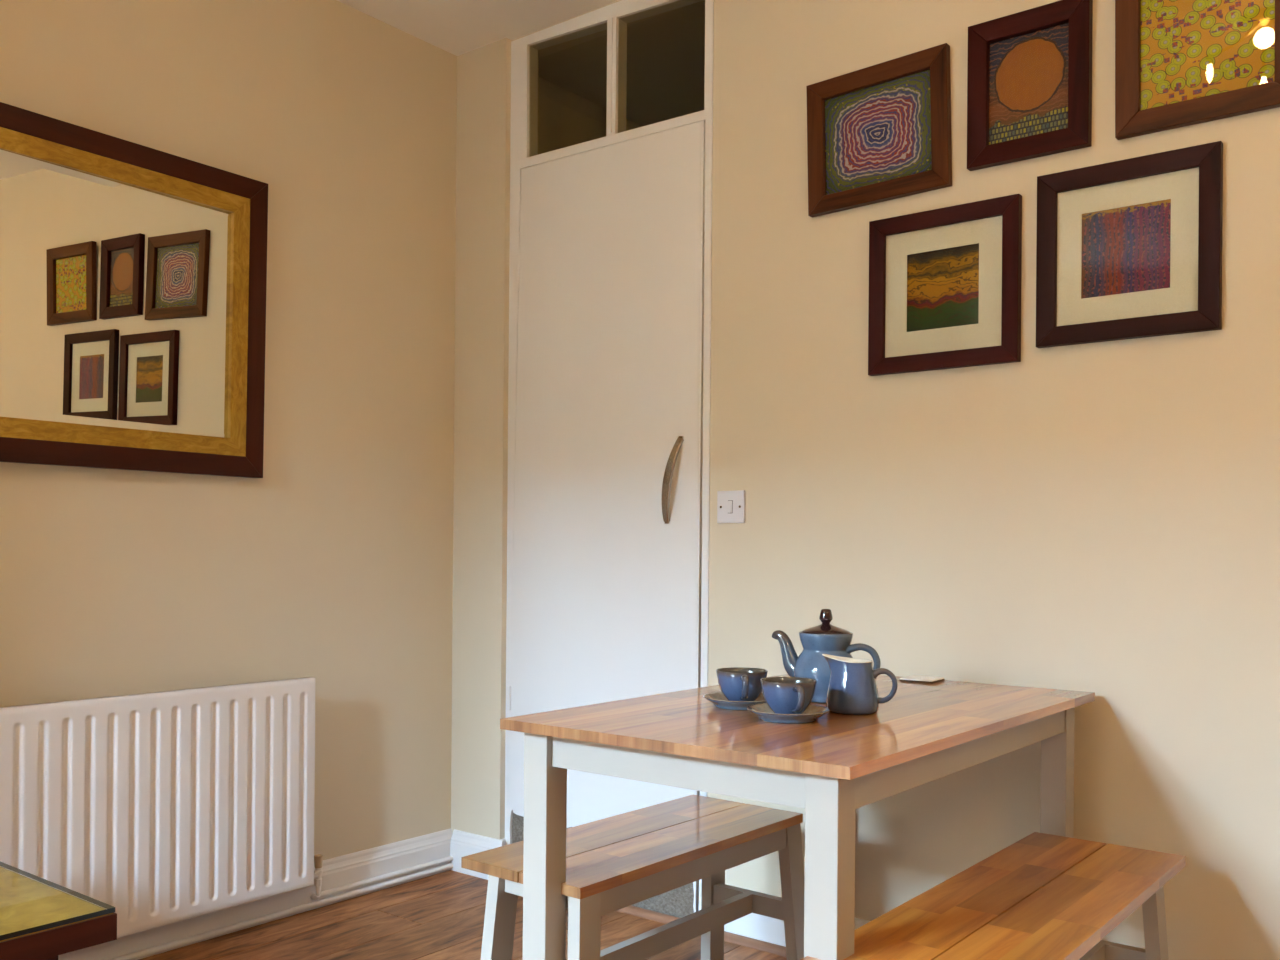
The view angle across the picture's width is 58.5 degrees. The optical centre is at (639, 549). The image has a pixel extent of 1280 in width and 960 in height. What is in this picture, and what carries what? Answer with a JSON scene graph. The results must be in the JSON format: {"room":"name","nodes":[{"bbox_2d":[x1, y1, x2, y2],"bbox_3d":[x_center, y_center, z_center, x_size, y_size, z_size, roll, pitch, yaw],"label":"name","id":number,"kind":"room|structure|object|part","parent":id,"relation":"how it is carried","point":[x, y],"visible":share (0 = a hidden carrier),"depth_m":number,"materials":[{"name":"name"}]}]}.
{"room":"dining room","nodes":[
{"label":"dining room","id":0,"kind":"room"},
{"bbox_2d":[0,0,456,859],"bbox_3d":[-1.898,-0.293,2.129,0.120,2.615,4.300,0,0,38],"label":"wall","id":1,"kind":"structure","parent":0,"point":[333,566],"depth_m":3.23,"materials":[{"name":"beige paint"}]},
{"bbox_2d":[0,102,267,477],"bbox_3d":[-1.316,-0.594,2.711,0.031,0.796,0.980,2,1,36],"label":"wall mirror","id":2,"kind":"object","parent":1,"relation":"attached to","point":[133,276],"visible":1,"depth_m":2.79,"materials":[{"name":"mirror"}]},
{"bbox_2d":[0,149,230,437],"bbox_3d":[-1.317,-0.594,2.711,0.007,0.598,0.783,2,1,36],"label":"mirror glass","id":3,"kind":"object","parent":2,"relation":"on","point":[115,287],"depth_m":2.76,"materials":[{"name":"clear mirror"}]},
{"bbox_3d":[-1.323,-0.274,2.713,0.024,0.046,0.871,2,1,37],"label":"gold rail","id":4,"kind":"part","parent":2,"relation":"part of","materials":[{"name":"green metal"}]},
{"bbox_3d":[-1.309,-0.915,2.707,0.024,0.046,0.871,2,1,37],"label":"gold rail","id":5,"kind":"part","parent":2,"relation":"part of","materials":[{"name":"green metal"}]},
{"bbox_3d":[-1.324,-0.224,2.714,0.030,0.054,0.980,2,1,37],"label":"rail","id":6,"kind":"part","parent":2,"relation":"part of","materials":[{"name":"brown wood"}]},
{"bbox_3d":[-1.308,-0.965,2.707,0.030,0.054,0.980,2,1,37],"label":"rail","id":7,"kind":"part","parent":2,"relation":"part of","materials":[{"name":"brown wood"}]},
{"bbox_3d":[-1.070,-0.592,3.042,0.024,0.686,0.046,2,1,37],"label":"gold rail","id":8,"kind":"part","parent":2,"relation":"part of","materials":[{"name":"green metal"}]},
{"bbox_3d":[-1.041,-0.592,3.082,0.030,0.796,0.054,2,1,37],"label":"rail","id":9,"kind":"part","parent":2,"relation":"part of","materials":[{"name":"brown wood"}]},
{"bbox_2d":[0,677,314,937],"bbox_3d":[-1.275,0.637,2.754,0.100,0.574,1.102,0,0,38],"label":"radiator","id":10,"kind":"object","parent":1,"relation":"attached to","point":[166,807],"visible":0.84,"depth_m":2.81,"materials":[{"name":"white metal"}]},
{"bbox_3d":[-1.247,0.637,2.732,0.020,0.574,1.102,0,0,38],"label":"panel","id":11,"kind":"part","parent":10,"relation":"part of","materials":[{"name":"white metal"}]},
{"bbox_2d":[310,854,322,899],"bbox_3d":[-0.919,0.924,3.210,0.049,0.133,0.051,0,0,38],"label":"radiator valve","id":12,"kind":"object","parent":10,"relation":"attached to","point":[318,859],"visible":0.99,"depth_m":3.20,"materials":[{"name":"beige plastic"}]},
{"bbox_2d":[58,828,452,959],"bbox_3d":[-1.445,0.955,2.607,0.018,0.127,2.724,0,0,38],"label":"baseboard","id":13,"kind":"structure","parent":1,"relation":"attached to","point":[354,867],"depth_m":3.24,"materials":[{"name":"white wood"}]},
{"bbox_2d":[108,863,452,959],"bbox_3d":[-1.422,1.002,2.609,0.016,0.016,2.656,0,0,38],"label":"pipe","id":14,"kind":"object","parent":1,"relation":"attached to","point":[169,945],"visible":1,"depth_m":3.14,"materials":[{"name":"white metal"}]},
{"bbox_2d":[314,856,452,896],"bbox_3d":[-0.764,0.985,3.447,0.015,0.015,0.524,0,0,38],"label":"pipe","id":15,"kind":"object","parent":1,"relation":"attached to","point":[450,858],"visible":1,"depth_m":3.43,"materials":[{"name":"white metal"}]},
{"bbox_2d":[139,870,786,959],"bbox_3d":[-0.078,1.069,0.576,4.920,0.080,6.740,0,0,38],"label":"floor","id":16,"kind":"structure","parent":0,"point":[440,916],"depth_m":3.07,"materials":[{"name":"brown wood"}]},
{"bbox_2d":[0,862,116,959],"bbox_3d":[-1.368,0.794,1.742,0.717,0.450,0.796,0,0,38],"label":"glass table","id":17,"kind":"object","parent":16,"relation":"on","point":[39,921],"visible":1,"depth_m":1.81,"materials":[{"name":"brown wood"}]},
{"bbox_3d":[-0.970,0.823,1.818,0.060,0.398,0.060,0,0,38],"label":"leg","id":18,"kind":"part","parent":17,"relation":"part of","materials":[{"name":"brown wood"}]},
{"bbox_2d":[461,794,804,959],"bbox_3d":[0.018,0.805,2.330,0.320,0.450,0.785,0,0,39],"label":"bench","id":19,"kind":"object","parent":16,"relation":"on","point":[617,862],"visible":0.88,"depth_m":2.29,"materials":[{"name":"brown wood"}]},
{"bbox_3d":[-0.271,0.813,2.114,0.051,0.430,0.085,0,0,39],"label":"leg","id":20,"kind":"part","parent":19,"relation":"part of","materials":[{"name":"white paint"}]},
{"bbox_3d":[-0.176,0.613,2.053,0.171,0.030,0.020,0,0,39],"label":"rail","id":21,"kind":"part","parent":19,"relation":"part of","materials":[{"name":"white paint"}]},
{"bbox_3d":[-0.098,0.814,1.973,0.051,0.430,0.085,0,0,39],"label":"leg","id":22,"kind":"part","parent":19,"relation":"part of","materials":[{"name":"white paint"}]},
{"bbox_3d":[0.116,0.623,2.252,0.020,0.045,0.614,0,0,39],"label":"rail","id":23,"kind":"part","parent":19,"relation":"part of","materials":[{"name":"white paint"}]},
{"bbox_3d":[0.170,0.816,2.657,0.051,0.430,0.085,0,0,39],"label":"leg","id":24,"kind":"part","parent":19,"relation":"part of","materials":[{"name":"white paint"}]},
{"bbox_3d":[0.343,0.818,2.517,0.051,0.430,0.085,0,0,39],"label":"leg","id":25,"kind":"part","parent":19,"relation":"part of","materials":[{"name":"white paint"}]},
{"bbox_2d":[500,674,1094,959],"bbox_3d":[0.359,0.665,2.205,0.674,0.735,1.098,0,0,38],"label":"dining table","id":26,"kind":"object","parent":16,"relation":"on","point":[830,767],"visible":0.74,"depth_m":1.91,"materials":[{"name":"brown wood"}]},
{"bbox_3d":[-0.167,0.670,1.991,0.054,0.717,0.054,0,0,38],"label":"leg","id":27,"kind":"part","parent":26,"relation":"part of","materials":[{"name":"white paint"}]},
{"bbox_2d":[703,692,765,709],"bbox_3d":[0.192,0.287,2.158,0.144,0.020,0.144,0,0,38],"label":"saucer","id":28,"kind":"object","parent":26,"relation":"on","point":[718,699],"visible":0.56,"depth_m":2.11,"materials":[{"name":"blue ceramic"}]},
{"bbox_2d":[716,667,767,700],"bbox_3d":[0.196,0.259,2.154,0.098,0.064,0.110,0,0,-38],"label":"teacup","id":29,"kind":"object","parent":28,"relation":"on","point":[735,683],"visible":0.8,"depth_m":2.12,"materials":[{"name":"blue ceramic"}]},
{"bbox_3d":[0.192,0.255,2.103,0.016,0.050,0.040,0,0,0],"label":"handle","id":30,"kind":"part","parent":29,"relation":"part of","materials":[{"name":"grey ceramic"}]},
{"bbox_2d":[747,703,829,723],"bbox_3d":[0.259,0.287,2.000,0.144,0.020,0.144,0,0,38],"label":"saucer","id":31,"kind":"object","parent":26,"relation":"on","point":[812,713],"visible":0.85,"depth_m":1.96,"materials":[{"name":"blue ceramic"}]},
{"bbox_2d":[760,677,816,713],"bbox_3d":[0.257,0.259,1.994,0.098,0.064,0.110,0,0,27],"label":"teacup","id":32,"kind":"object","parent":31,"relation":"on","point":[783,695],"visible":0.88,"depth_m":1.97,"materials":[{"name":"blue ceramic"}]},
{"bbox_3d":[0.270,0.255,1.946,0.016,0.050,0.040,0,0,-11],"label":"handle","id":33,"kind":"part","parent":32,"relation":"part of","materials":[{"name":"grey ceramic"}]},
{"bbox_2d":[772,609,880,702],"bbox_3d":[0.366,0.207,2.258,0.126,0.181,0.189,0,0,-34],"label":"teapot","id":34,"kind":"object","parent":26,"relation":"on","point":[824,638],"visible":0.69,"depth_m":2.22,"materials":[{"name":"blue ceramic"}]},
{"bbox_3d":[0.301,0.214,2.286,0.079,0.104,0.047,0,0,24],"label":"spout","id":35,"kind":"part","parent":34,"relation":"part of","materials":[{"name":"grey ceramic"}]},
{"bbox_3d":[0.367,0.158,2.257,0.098,0.022,0.098,0,0,24],"label":"lid","id":36,"kind":"part","parent":34,"relation":"part of","materials":[{"name":"ceramic"}]},
{"bbox_3d":[0.367,0.132,2.257,0.026,0.030,0.026,0,0,24],"label":"lid knob","id":37,"kind":"part","parent":34,"relation":"part of","materials":[{"name":"ceramic"}]},
{"bbox_3d":[0.430,0.229,2.228,0.077,0.094,0.026,0,0,24],"label":"handle","id":38,"kind":"part","parent":34,"relation":"part of","materials":[{"name":"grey ceramic"}]},
{"bbox_3d":[0.272,0.674,1.646,0.054,0.717,0.054,0,0,38],"label":"leg","id":39,"kind":"part","parent":26,"relation":"part of","materials":[{"name":"white paint"}]},
{"bbox_2d":[822,654,897,714],"bbox_3d":[0.398,0.246,2.095,0.102,0.105,0.113,0,0,-34],"label":"milk jug","id":40,"kind":"object","parent":26,"relation":"on","point":[852,687],"visible":1,"depth_m":2.07,"materials":[{"name":"blue ceramic"}]},
{"bbox_3d":[0.444,0.248,2.084,0.049,0.066,0.019,0,0,17],"label":"handle","id":41,"kind":"part","parent":40,"relation":"part of","materials":[{"name":"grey ceramic"}]},
{"bbox_2d":[899,675,943,683],"bbox_3d":[0.645,0.297,2.616,0.078,0.007,0.078,0,0,35],"label":"coaster","id":42,"kind":"object","parent":26,"relation":"on","point":[913,678],"visible":1,"depth_m":2.60,"materials":[{"name":"white ceramic"}]},
{"bbox_3d":[0.884,0.679,2.425,0.054,0.717,0.054,0,0,38],"label":"leg","id":43,"kind":"part","parent":26,"relation":"part of","materials":[{"name":"white paint"}]},
{"bbox_2d":[801,832,1185,959],"bbox_3d":[0.627,0.810,1.899,0.290,0.450,1.042,0,0,38],"label":"bench","id":44,"kind":"object","parent":16,"relation":"on","point":[1042,896],"visible":0.99,"depth_m":1.91,"materials":[{"name":"brown wood"}]},
{"bbox_3d":[1.003,0.823,2.212,0.051,0.430,0.085,0,0,38],"label":"leg","id":45,"kind":"part","parent":44,"relation":"part of","materials":[{"name":"white paint"}]},
{"bbox_2d":[337,0,618,55],"bbox_3d":[-0.056,-1.635,0.576,4.920,0.100,4.520,0,0,38],"label":"ceiling","id":46,"kind":"structure","parent":0,"point":[457,27],"depth_m":3.41,"materials":[{"name":"white paint"}]},
{"bbox_2d":[538,0,704,153],"bbox_3d":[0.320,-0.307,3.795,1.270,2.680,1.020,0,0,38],"label":"window panes","id":47,"kind":"structure","parent":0,"point":[666,52],"depth_m":3.91,"materials":[{"name":"glass"}]},
{"bbox_2d":[451,0,1279,959],"bbox_3d":[1.293,-0.267,2.289,4.700,2.615,0.145,0,0,38],"label":"wall","id":48,"kind":"structure","parent":0,"point":[1101,518],"depth_m":2.66,"materials":[{"name":"beige paint"}]},
{"bbox_2d":[450,829,506,879],"bbox_3d":[-0.508,0.962,3.606,0.222,0.127,0.039,0,0,38],"label":"baseboard","id":49,"kind":"structure","parent":48,"relation":"attached to","point":[462,843],"depth_m":3.61,"materials":[{"name":"white wood"}]},
{"bbox_2d":[505,118,712,917],"bbox_3d":[-0.097,-0.074,3.350,0.763,2.206,0.132,0,0,38],"label":"door","id":50,"kind":"structure","parent":48,"relation":"in","point":[609,370],"depth_m":3.31,"materials":[{"name":"white wood"}]},
{"bbox_3d":[0.085,-0.192,3.151,0.063,0.240,0.042,0,0,38],"label":"handle","id":51,"kind":"part","parent":50,"relation":"part of","materials":[{"name":"metal"}]},
{"bbox_2d":[510,0,713,170],"bbox_3d":[-0.032,-1.375,3.436,0.785,0.410,0.270,0,0,38],"label":"window","id":52,"kind":"structure","parent":48,"relation":"in","point":[614,18],"depth_m":3.34,"materials":[{"name":"white wood"}]},
{"bbox_2d":[617,905,678,923],"bbox_3d":[-0.122,1.020,3.313,0.743,0.019,0.019,0,0,38],"label":"trim","id":53,"kind":"structure","parent":48,"relation":"attached to","point":[632,910],"depth_m":3.19,"materials":[{"name":"brown wood"}]},
{"bbox_2d":[717,490,744,522],"bbox_3d":[0.241,-0.114,3.045,0.086,0.086,0.014,0,0,38],"label":"light switch","id":54,"kind":"object","parent":48,"relation":"attached to","point":[730,504],"visible":1,"depth_m":3.04,"materials":[{"name":"white plastic"}]},
{"bbox_2d":[724,931,786,956],"bbox_3d":[1.623,1.034,1.925,3.713,0.019,0.019,0,0,38],"label":"trim","id":55,"kind":"structure","parent":48,"relation":"attached to","point":[733,938],"depth_m":2.96,"materials":[{"name":"brown wood"}]},
{"bbox_2d":[724,913,869,946],"bbox_3d":[1.636,0.980,1.940,3.712,0.127,0.018,0,0,38],"label":"baseboard","id":56,"kind":"structure","parent":48,"relation":"attached to","point":[756,926],"depth_m":2.97,"materials":[{"name":"white wood"}]},
{"bbox_2d":[806,43,951,217],"bbox_3d":[0.575,-1.012,2.782,0.372,0.330,0.021,-1,-1,38],"label":"framed picture","id":57,"kind":"object","parent":48,"relation":"attached to","point":[881,132],"visible":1,"depth_m":2.78,"materials":[{"name":"brown wood"}]},
{"bbox_3d":[0.446,-1.008,2.884,0.043,0.330,0.021,-1,-1,38],"label":"frame rail","id":58,"kind":"part","parent":57,"relation":"part of","materials":[{"name":"brown wood"}]},
{"bbox_3d":[0.573,-1.155,2.784,0.372,0.043,0.021,-1,-1,38],"label":"frame rail","id":59,"kind":"part","parent":57,"relation":"part of","materials":[{"name":"brown wood"}]},
{"bbox_2d":[825,69,931,194],"bbox_3d":[0.579,-1.011,2.787,0.290,0.248,0.001,-1,-1,38],"label":"print","id":60,"kind":"object","parent":57,"relation":"on","point":[878,127],"depth_m":2.78},
{"bbox_3d":[0.577,-0.868,2.780,0.372,0.043,0.021,-1,-1,38],"label":"frame rail","id":61,"kind":"part","parent":57,"relation":"part of","materials":[{"name":"brown wood"}]},
{"bbox_3d":[0.705,-1.015,2.681,0.043,0.330,0.021,-1,-1,38],"label":"frame rail","id":62,"kind":"part","parent":57,"relation":"part of","materials":[{"name":"brown wood"}]},
{"bbox_2d":[868,194,1021,375],"bbox_3d":[0.707,-0.610,2.676,0.368,0.374,0.021,0,0,38],"label":"framed picture","id":63,"kind":"object","parent":48,"relation":"attached to","point":[945,283],"visible":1,"depth_m":2.67,"materials":[{"name":"brown wood"}]},
{"bbox_3d":[0.577,-0.611,2.778,0.038,0.374,0.021,0,0,38],"label":"frame rail","id":64,"kind":"part","parent":63,"relation":"part of","materials":[{"name":"brown wood"}]},
{"bbox_2d":[907,243,978,331],"bbox_3d":[0.709,-0.612,2.682,0.188,0.195,0.001,0,0,38],"label":"print","id":65,"kind":"object","parent":63,"relation":"attached to","point":[943,278],"depth_m":2.68},
{"bbox_3d":[0.705,-0.443,2.676,0.368,0.038,0.021,0,0,38],"label":"frame rail","id":66,"kind":"part","parent":63,"relation":"part of","materials":[{"name":"brown wood"}]},
{"bbox_3d":[0.708,-0.778,2.676,0.368,0.038,0.021,0,0,38],"label":"frame rail","id":67,"kind":"part","parent":63,"relation":"part of","materials":[{"name":"brown wood"}]},
{"bbox_3d":[0.836,-0.609,2.575,0.038,0.374,0.021,0,0,38],"label":"frame rail","id":68,"kind":"part","parent":63,"relation":"part of","materials":[{"name":"brown wood"}]},
{"bbox_2d":[967,0,1092,170],"bbox_3d":[0.866,-1.038,2.553,0.272,0.326,0.023,0,0,38],"label":"framed picture","id":69,"kind":"object","parent":48,"relation":"attached to","point":[1029,72],"visible":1,"depth_m":2.55,"materials":[{"name":"brown wood"}]},
{"bbox_3d":[0.776,-1.039,2.623,0.045,0.326,0.023,0,0,38],"label":"frame rail","id":70,"kind":"part","parent":69,"relation":"part of","materials":[{"name":"brown wood"}]},
{"bbox_3d":[0.867,-1.178,2.553,0.272,0.045,0.023,0,0,38],"label":"frame rail","id":71,"kind":"part","parent":69,"relation":"part of","materials":[{"name":"brown wood"}]},
{"bbox_2d":[989,22,1068,144],"bbox_3d":[0.870,-1.038,2.559,0.186,0.240,0.001,0,0,38],"label":"print","id":72,"kind":"object","parent":69,"relation":"on","point":[1029,61],"depth_m":2.56},
{"bbox_3d":[0.865,-0.897,2.553,0.272,0.045,0.023,0,0,38],"label":"frame rail","id":73,"kind":"part","parent":69,"relation":"part of","materials":[{"name":"brown wood"}]},
{"bbox_3d":[0.955,-1.037,2.483,0.045,0.326,0.023,0,0,38],"label":"frame rail","id":74,"kind":"part","parent":69,"relation":"part of","materials":[{"name":"brown wood"}]},
{"bbox_2d":[1036,141,1222,347],"bbox_3d":[1.028,-0.636,2.424,0.370,0.377,0.021,0,0,38],"label":"framed picture","id":75,"kind":"object","parent":48,"relation":"attached to","point":[1131,248],"visible":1,"depth_m":2.42},
{"bbox_3d":[0.899,-0.637,2.525,0.041,0.377,0.021,0,0,38],"label":"frame rail","id":76,"kind":"part","parent":75,"relation":"part of","materials":[{"name":"brown wood"}]},
{"bbox_2d":[1081,199,1170,298],"bbox_3d":[1.031,-0.636,2.430,0.190,0.194,0.001,0,0,38],"label":"print","id":77,"kind":"object","parent":75,"relation":"attached to","point":[1126,243],"depth_m":2.43},
{"bbox_3d":[1.027,-0.468,2.424,0.370,0.041,0.021,0,0,38],"label":"frame rail","id":78,"kind":"part","parent":75,"relation":"part of","materials":[{"name":"brown wood"}]},
{"bbox_3d":[1.030,-0.804,2.424,0.370,0.041,0.021,0,0,38],"label":"frame rail","id":79,"kind":"part","parent":75,"relation":"part of","materials":[{"name":"brown wood"}]},
{"bbox_3d":[1.158,-0.635,2.322,0.041,0.377,0.021,0,0,38],"label":"frame rail","id":80,"kind":"part","parent":75,"relation":"part of","materials":[{"name":"brown wood"}]},
{"bbox_2d":[1115,0,1279,139],"bbox_3d":[1.149,-1.038,2.325,0.346,0.328,0.022,0,2,38],"label":"framed picture","id":81,"kind":"object","parent":48,"relation":"attached to","point":[1179,63],"visible":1,"depth_m":2.35,"materials":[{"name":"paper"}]},
{"bbox_3d":[1.032,-1.039,2.417,0.047,0.328,0.021,0,2,38],"label":"frame rail","id":82,"kind":"part","parent":81,"relation":"part of","materials":[{"name":"brown wood"}]},
{"bbox_3d":[1.151,-0.897,2.328,0.346,0.047,0.021,0,2,38],"label":"frame rail","id":83,"kind":"part","parent":81,"relation":"part of","materials":[{"name":"brown wood"}]},
{"bbox_2d":[1141,0,1274,109],"bbox_3d":[1.153,-1.038,2.330,0.256,0.238,0.001,0,2,38],"label":"print","id":84,"kind":"object","parent":81,"relation":"on","point":[1195,53],"depth_m":2.33},
{"bbox_3d":[1.267,-1.037,2.232,0.047,0.328,0.021,0,2,38],"label":"frame rail","id":85,"kind":"part","parent":81,"relation":"part of","materials":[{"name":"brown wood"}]}
]}

